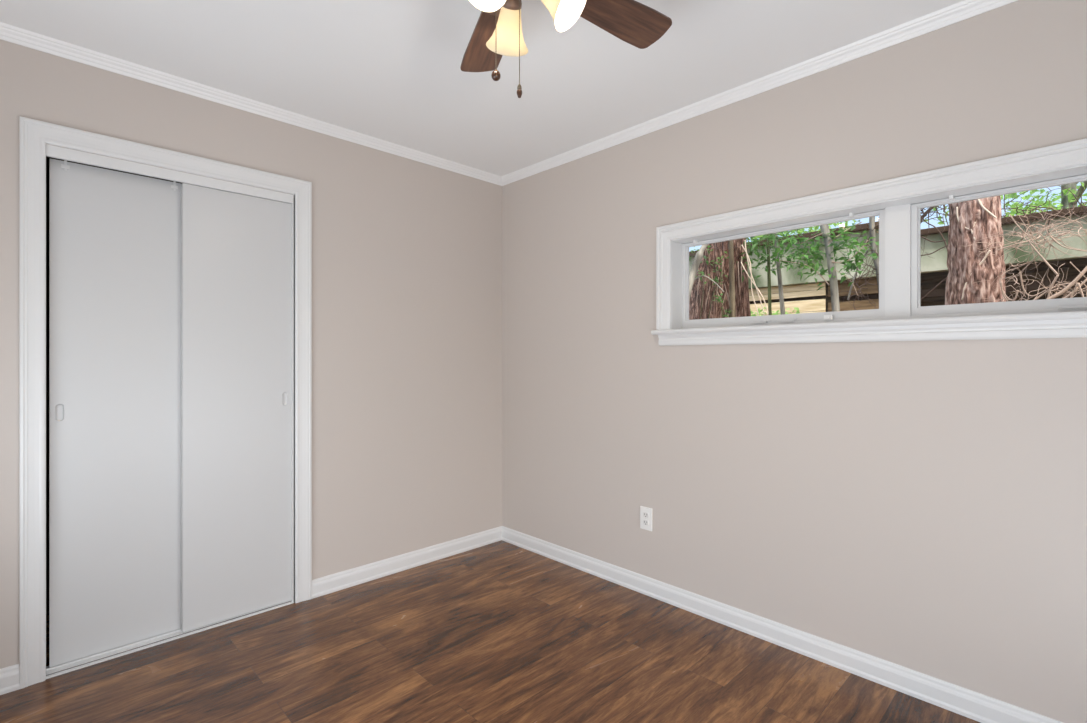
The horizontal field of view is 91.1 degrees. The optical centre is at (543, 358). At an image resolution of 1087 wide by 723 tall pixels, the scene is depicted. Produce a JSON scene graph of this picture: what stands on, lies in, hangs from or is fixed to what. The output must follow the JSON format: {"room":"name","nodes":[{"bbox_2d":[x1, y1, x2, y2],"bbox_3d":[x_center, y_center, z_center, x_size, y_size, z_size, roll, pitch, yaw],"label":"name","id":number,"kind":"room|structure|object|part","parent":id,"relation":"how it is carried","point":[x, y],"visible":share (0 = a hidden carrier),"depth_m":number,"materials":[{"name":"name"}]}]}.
{"room":"empty bedroom","nodes":[
{"label":"empty bedroom","id":0,"kind":"room"},
{"bbox_2d":[46,157,278,613],"bbox_3d":[-1.650,0.005,2.858,3.000,2.430,0.650,0,0,-44],"label":"wall","id":1,"kind":"structure","parent":0,"point":[47,158],"depth_m":2.54,"materials":[{"name":"brown"}]},
{"bbox_2d":[0,39,501,668],"bbox_3d":[-1.331,0.005,2.645,3.160,2.430,0.100,0,0,-44],"label":"wall","id":2,"kind":"structure","parent":0,"point":[407,253],"depth_m":2.89,"materials":[{"name":"beige paint"}]},
{"bbox_2d":[0,664,19,694],"bbox_3d":[-2.122,1.176,1.791,0.516,0.088,0.019,0,0,-44],"label":"baseboard","id":3,"kind":"structure","parent":2,"relation":"attached to","point":[9,676],"depth_m":1.95,"materials":[{"name":"white paint"}]},
{"bbox_2d":[49,159,180,666],"bbox_3d":[-1.775,0.208,2.247,0.452,2.000,0.039,0,0,-44],"label":"door","id":4,"kind":"structure","parent":2,"relation":"in","point":[115,236],"depth_m":2.21,"materials":[{"name":"grey paint"}]},
{"bbox_3d":[-1.908,0.214,2.103,0.028,0.070,0.008,0,0,-44],"label":"finger pull","id":5,"kind":"part","parent":4,"relation":"part of","materials":[{"name":"grey paint"}]},
{"bbox_2d":[19,116,311,688],"bbox_3d":[-1.593,0.164,2.375,1.057,2.113,0.120,0,0,-44],"label":"door frame","id":6,"kind":"structure","parent":2,"relation":"attached to","point":[35,136],"depth_m":2.09,"materials":[{"name":"white paint"}]},
{"bbox_3d":[-1.912,0.164,1.995,0.071,2.113,0.020,0,0,-44],"label":"casing","id":7,"kind":"part","parent":6,"relation":"part of","materials":[{"name":"white paint"}]},
{"bbox_3d":[-1.208,0.164,2.681,0.077,2.113,0.020,0,0,-44],"label":"casing","id":8,"kind":"part","parent":6,"relation":"part of","materials":[{"name":"white paint"}]},
{"bbox_2d":[181,183,290,632],"bbox_3d":[-1.437,0.219,2.522,0.461,1.982,0.036,0,0,-44],"label":"door","id":9,"kind":"structure","parent":2,"relation":"in","point":[236,248],"depth_m":2.49,"materials":[{"name":"grey paint"}]},
{"bbox_3d":[-1.286,0.202,2.649,0.028,0.070,0.008,0,0,-44],"label":"finger pull","id":10,"kind":"part","parent":9,"relation":"part of","materials":[{"name":"grey paint"}]},
{"bbox_2d":[0,22,501,185],"bbox_3d":[-1.283,-1.186,2.596,2.840,0.048,0.036,0,0,-44],"label":"crown molding","id":11,"kind":"structure","parent":2,"relation":"attached to","point":[16,35],"depth_m":2.40,"materials":[{"name":"white paint"}]},
{"bbox_2d":[312,526,501,598],"bbox_3d":[-0.727,1.176,3.151,1.268,0.088,0.019,0,0,-44],"label":"baseboard","id":12,"kind":"structure","parent":2,"relation":"attached to","point":[345,579],"depth_m":3.05,"materials":[{"name":"white paint"}]},
{"bbox_2d":[0,0,963,175],"bbox_3d":[-0.068,-1.320,1.600,3.510,0.220,5.060,0,0,-44],"label":"ceiling","id":13,"kind":"structure","parent":0,"point":[387,70],"depth_m":2.13,"materials":[{"name":"white paint"}]},
{"bbox_2d":[460,0,671,97],"bbox_3d":[-0.044,-0.938,1.364,1.028,0.544,1.029,0,0,-44],"label":"ceiling fan","id":14,"kind":"object","parent":13,"relation":"hanging from","point":[497,32],"visible":1,"depth_m":1.55,"materials":[{"name":"brown wood"}]},
{"bbox_3d":[-0.174,-1.010,1.692,0.132,0.006,0.388,-11,3,-17],"label":"blade","id":15,"kind":"part","parent":14,"relation":"part of","materials":[{"name":"brown wood"}]},
{"bbox_3d":[-0.121,-0.899,1.250,0.136,0.139,0.118,0,0,-44],"label":"lamp shade","id":16,"kind":"part","parent":14,"relation":"part of","materials":[{"name":"white glass"}]},
{"bbox_3d":[-0.115,-1.008,1.504,0.068,0.012,0.125,-12,3,-17],"label":"blade arm","id":17,"kind":"part","parent":14,"relation":"part of","materials":[{"name":"brown metal"}]},
{"bbox_3d":[-0.110,-0.849,1.336,0.025,0.257,0.005,0,0,-35],"label":"pull chain","id":18,"kind":"part","parent":14,"relation":"part of","materials":[{"name":"grey metal"}]},
{"bbox_3d":[-0.092,-0.905,1.495,0.123,0.136,0.136,0,0,-44],"label":"lamp shade","id":19,"kind":"part","parent":14,"relation":"part of","materials":[{"name":"beige glass"}]},
{"bbox_3d":[-0.049,-0.839,1.365,0.027,0.277,0.005,0,0,-2],"label":"pull chain","id":20,"kind":"part","parent":14,"relation":"part of","materials":[{"name":"grey metal"}]},
{"bbox_3d":[0.051,-0.901,1.343,0.123,0.138,0.135,0,0,-44],"label":"lamp shade","id":21,"kind":"part","parent":14,"relation":"part of","materials":[{"name":"white glass"}]},
{"bbox_3d":[0.209,-1.010,1.563,0.388,0.006,0.132,0,-11,-35],"label":"blade","id":22,"kind":"part","parent":14,"relation":"part of","materials":[{"name":"brown wood"}]},
{"bbox_2d":[0,540,980,722],"bbox_3d":[-0.245,1.295,1.531,3.160,0.150,4.510,0,0,-44],"label":"floor","id":23,"kind":"structure","parent":0,"point":[501,631],"depth_m":2.08,"materials":[{"name":"brown wood"}]},
{"bbox_2d":[502,0,1086,722],"bbox_3d":[0.829,0.005,2.578,0.160,2.430,4.510,0,0,-44],"label":"wall","id":24,"kind":"structure","parent":0,"point":[920,506],"depth_m":2.13,"materials":[{"name":"beige paint"}]},
{"bbox_2d":[640,506,651,530],"bbox_3d":[0.532,0.831,2.762,0.009,0.117,0.072,0,0,-44],"label":"wall outlet","id":25,"kind":"object","parent":24,"relation":"attached to","point":[645,512],"visible":1,"depth_m":2.76,"materials":[{"name":"white plastic"}]},
{"bbox_2d":[501,0,1017,185],"bbox_3d":[0.964,-1.186,2.299,0.036,0.048,3.600,0,0,-44],"label":"crown molding","id":26,"kind":"structure","parent":24,"relation":"attached to","point":[965,9],"depth_m":2.23,"materials":[{"name":"white paint"}]},
{"bbox_2d":[502,526,1062,722],"bbox_3d":[0.970,1.176,2.305,0.019,0.088,3.600,0,0,-44],"label":"baseboard","id":27,"kind":"structure","parent":24,"relation":"attached to","point":[979,707],"depth_m":2.19,"materials":[{"name":"white paint"}]},
{"bbox_2d":[651,138,1086,345],"bbox_3d":[1.330,-0.363,2.022,0.199,0.600,2.054,0,0,-44],"label":"window","id":28,"kind":"structure","parent":24,"relation":"in","point":[898,202],"depth_m":2.03,"materials":[{"name":"white paint"}]},
{"bbox_3d":[0.603,-0.403,2.678,0.024,0.521,0.074,0,0,-44],"label":"casing","id":29,"kind":"part","parent":28,"relation":"part of","materials":[{"name":"white paint"}]},
{"bbox_3d":[1.034,-0.371,2.416,0.028,0.424,0.902,0,0,-44],"label":"sash frame","id":30,"kind":"part","parent":28,"relation":"part of","materials":[{"name":"white paint"}]},
{"bbox_3d":[1.379,-0.150,2.070,0.062,0.020,1.880,0,0,-44],"label":"rail","id":31,"kind":"part","parent":28,"relation":"part of","materials":[{"name":"white paint"}]},
{"bbox_3d":[1.718,-0.371,1.714,0.028,0.424,0.896,0,0,-44],"label":"sash frame","id":32,"kind":"part","parent":28,"relation":"part of","materials":[{"name":"white paint"}]},
{"label":"outside","id":33,"kind":"structure","parent":0,"visible":0},
{"bbox_3d":[4.752,1.670,9.900,44.000,0.200,46.000,0,0,-44],"label":"ground","id":34,"kind":"structure","parent":33,"visible":0},
{"bbox_2d":[689,244,723,300],"bbox_3d":[1.304,0.231,4.417,0.345,2.680,0.143,0,0,-1],"label":"branch","id":35,"kind":"object","parent":34,"relation":"on","point":[698,257],"visible":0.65,"depth_m":4.42,"materials":[{"name":"grey plant"}]},
{"bbox_2d":[689,239,741,319],"bbox_3d":[1.600,-1.214,5.149,4.458,5.567,3.404,0,0,21],"label":"tree","id":36,"kind":"object","parent":34,"relation":"on","point":[695,302],"visible":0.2,"depth_m":4.72,"materials":[{"name":"brown plant"}]},
{"bbox_2d":[689,245,730,318],"bbox_3d":[1.417,0.303,4.596,0.161,2.534,0.470,0,0,-44],"label":"climbing plant","id":37,"kind":"object","parent":36,"relation":"attached to","point":[705,257],"visible":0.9,"depth_m":4.56,"materials":[{"name":"green plant"}]},
{"bbox_3d":[1.456,0.374,4.585,0.006,2.393,0.247,0,0,-44],"label":"stem","id":38,"kind":"part","parent":37,"relation":"part of","materials":[{"name":"beige plant"}]},
{"bbox_2d":[728,240,735,316],"bbox_3d":[1.575,-0.425,4.491,0.063,3.991,0.106,0,0,-44],"label":"sapling","id":39,"kind":"object","parent":34,"relation":"on","point":[730,243],"visible":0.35,"depth_m":4.47,"materials":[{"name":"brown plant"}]},
{"bbox_2d":[728,238,750,317],"bbox_3d":[1.839,-0.735,5.009,0.271,4.610,0.266,0,0,-3],"label":"tree","id":40,"kind":"object","parent":34,"relation":"on","point":[742,305],"visible":0.18,"depth_m":4.93,"materials":[{"name":"brown plant"}]},
{"bbox_2d":[741,240,767,315],"bbox_3d":[1.754,0.297,4.380,0.108,2.546,0.232,0,0,-44],"label":"cane","id":41,"kind":"object","parent":34,"relation":"on","point":[751,278],"visible":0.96,"depth_m":4.35,"materials":[{"name":"beige plant"}]},
{"bbox_2d":[739,229,804,314],"bbox_3d":[1.983,-0.231,4.715,0.598,3.602,0.666,0,0,29],"label":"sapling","id":42,"kind":"object","parent":34,"relation":"on","point":[778,264],"visible":0.37,"depth_m":4.56,"materials":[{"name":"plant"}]},
{"bbox_2d":[694,220,855,249],"bbox_3d":[5.310,-1.859,12.402,4.871,6.876,4.868,0,0,-12],"label":"broadleaf tree","id":43,"kind":"object","parent":34,"relation":"on","point":[800,231],"visible":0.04,"depth_m":12.52,"materials":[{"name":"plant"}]},
{"bbox_2d":[750,304,799,315],"bbox_3d":[2.420,0.510,5.551,1.194,2.120,1.020,0,0,17],"label":"shrub","id":44,"kind":"object","parent":34,"relation":"on","point":[796,308],"visible":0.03,"depth_m":5.42,"materials":[{"name":"green plant"}]},
{"bbox_2d":[737,230,822,314],"bbox_3d":[1.964,-0.218,4.556,0.590,3.576,0.920,0,0,-34],"label":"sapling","id":45,"kind":"object","parent":34,"relation":"on","point":[768,236],"visible":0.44,"depth_m":4.50,"materials":[{"name":"green plant"}]},
{"bbox_2d":[761,220,878,311],"bbox_3d":[2.176,-0.075,4.092,0.548,3.290,0.813,0,0,-44],"label":"tree","id":46,"kind":"object","parent":34,"relation":"on","point":[830,253],"visible":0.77,"depth_m":4.05,"materials":[{"name":"green plant"}]},
{"bbox_2d":[826,216,878,309],"bbox_3d":[2.861,0.051,4.690,0.677,3.041,0.681,0,0,25],"label":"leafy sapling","id":47,"kind":"object","parent":34,"relation":"on","point":[872,227],"visible":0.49,"depth_m":4.66,"materials":[{"name":"green plant"}]},
{"bbox_3d":[2.845,0.051,4.693,0.044,3.041,0.310,0,0,-44],"label":"stem","id":48,"kind":"part","parent":47,"relation":"part of","materials":[{"name":"grey plant"}]},
{"bbox_2d":[689,206,1086,315],"bbox_3d":[4.449,-0.015,7.510,2.570,3.170,14.000,0,0,-44],"label":"fence","id":49,"kind":"object","parent":34,"relation":"on","point":[807,297],"visible":0.09,"depth_m":6.35,"materials":[{"name":"brown wood"}]},
{"bbox_3d":[3.680,0.110,6.859,0.100,2.920,0.100,0,0,-44],"label":"post","id":50,"kind":"part","parent":49,"relation":"part of","materials":[{"name":"brown wood"}]},
{"bbox_2d":[945,196,1005,304],"bbox_3d":[3.045,-0.668,3.750,0.420,4.477,0.424,0,0,-44],"label":"tree","id":51,"kind":"object","parent":34,"relation":"on","point":[968,220],"visible":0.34,"depth_m":3.66,"materials":[{"name":"beige plant"}]},
{"bbox_2d":[921,183,1086,299],"bbox_3d":[3.661,0.005,4.338,1.600,3.132,0.818,0,0,30],"label":"bare shrub","id":52,"kind":"object","parent":34,"relation":"on","point":[930,209],"visible":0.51,"depth_m":4.30,"materials":[{"name":"brown plant"}]},
{"bbox_3d":[3.285,0.115,4.502,0.074,2.913,0.332,0,0,-44],"label":"stem","id":53,"kind":"part","parent":52,"relation":"part of","materials":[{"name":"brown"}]},
{"bbox_2d":[924,181,1086,224],"bbox_3d":[9.331,-1.816,9.427,4.995,6.790,5.093,0,0,25],"label":"broadleaf tree","id":54,"kind":"object","parent":34,"relation":"on","point":[1066,196],"visible":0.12,"depth_m":9.34,"materials":[{"name":"green plant"}]},
{"bbox_2d":[964,199,1086,301],"bbox_3d":[3.065,0.320,3.264,0.808,2.503,0.733,0,0,22],"label":"dry brush","id":55,"kind":"object","parent":34,"relation":"on","point":[1066,288],"visible":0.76,"depth_m":3.20,"materials":[{"name":"beige plant"}]}
]}

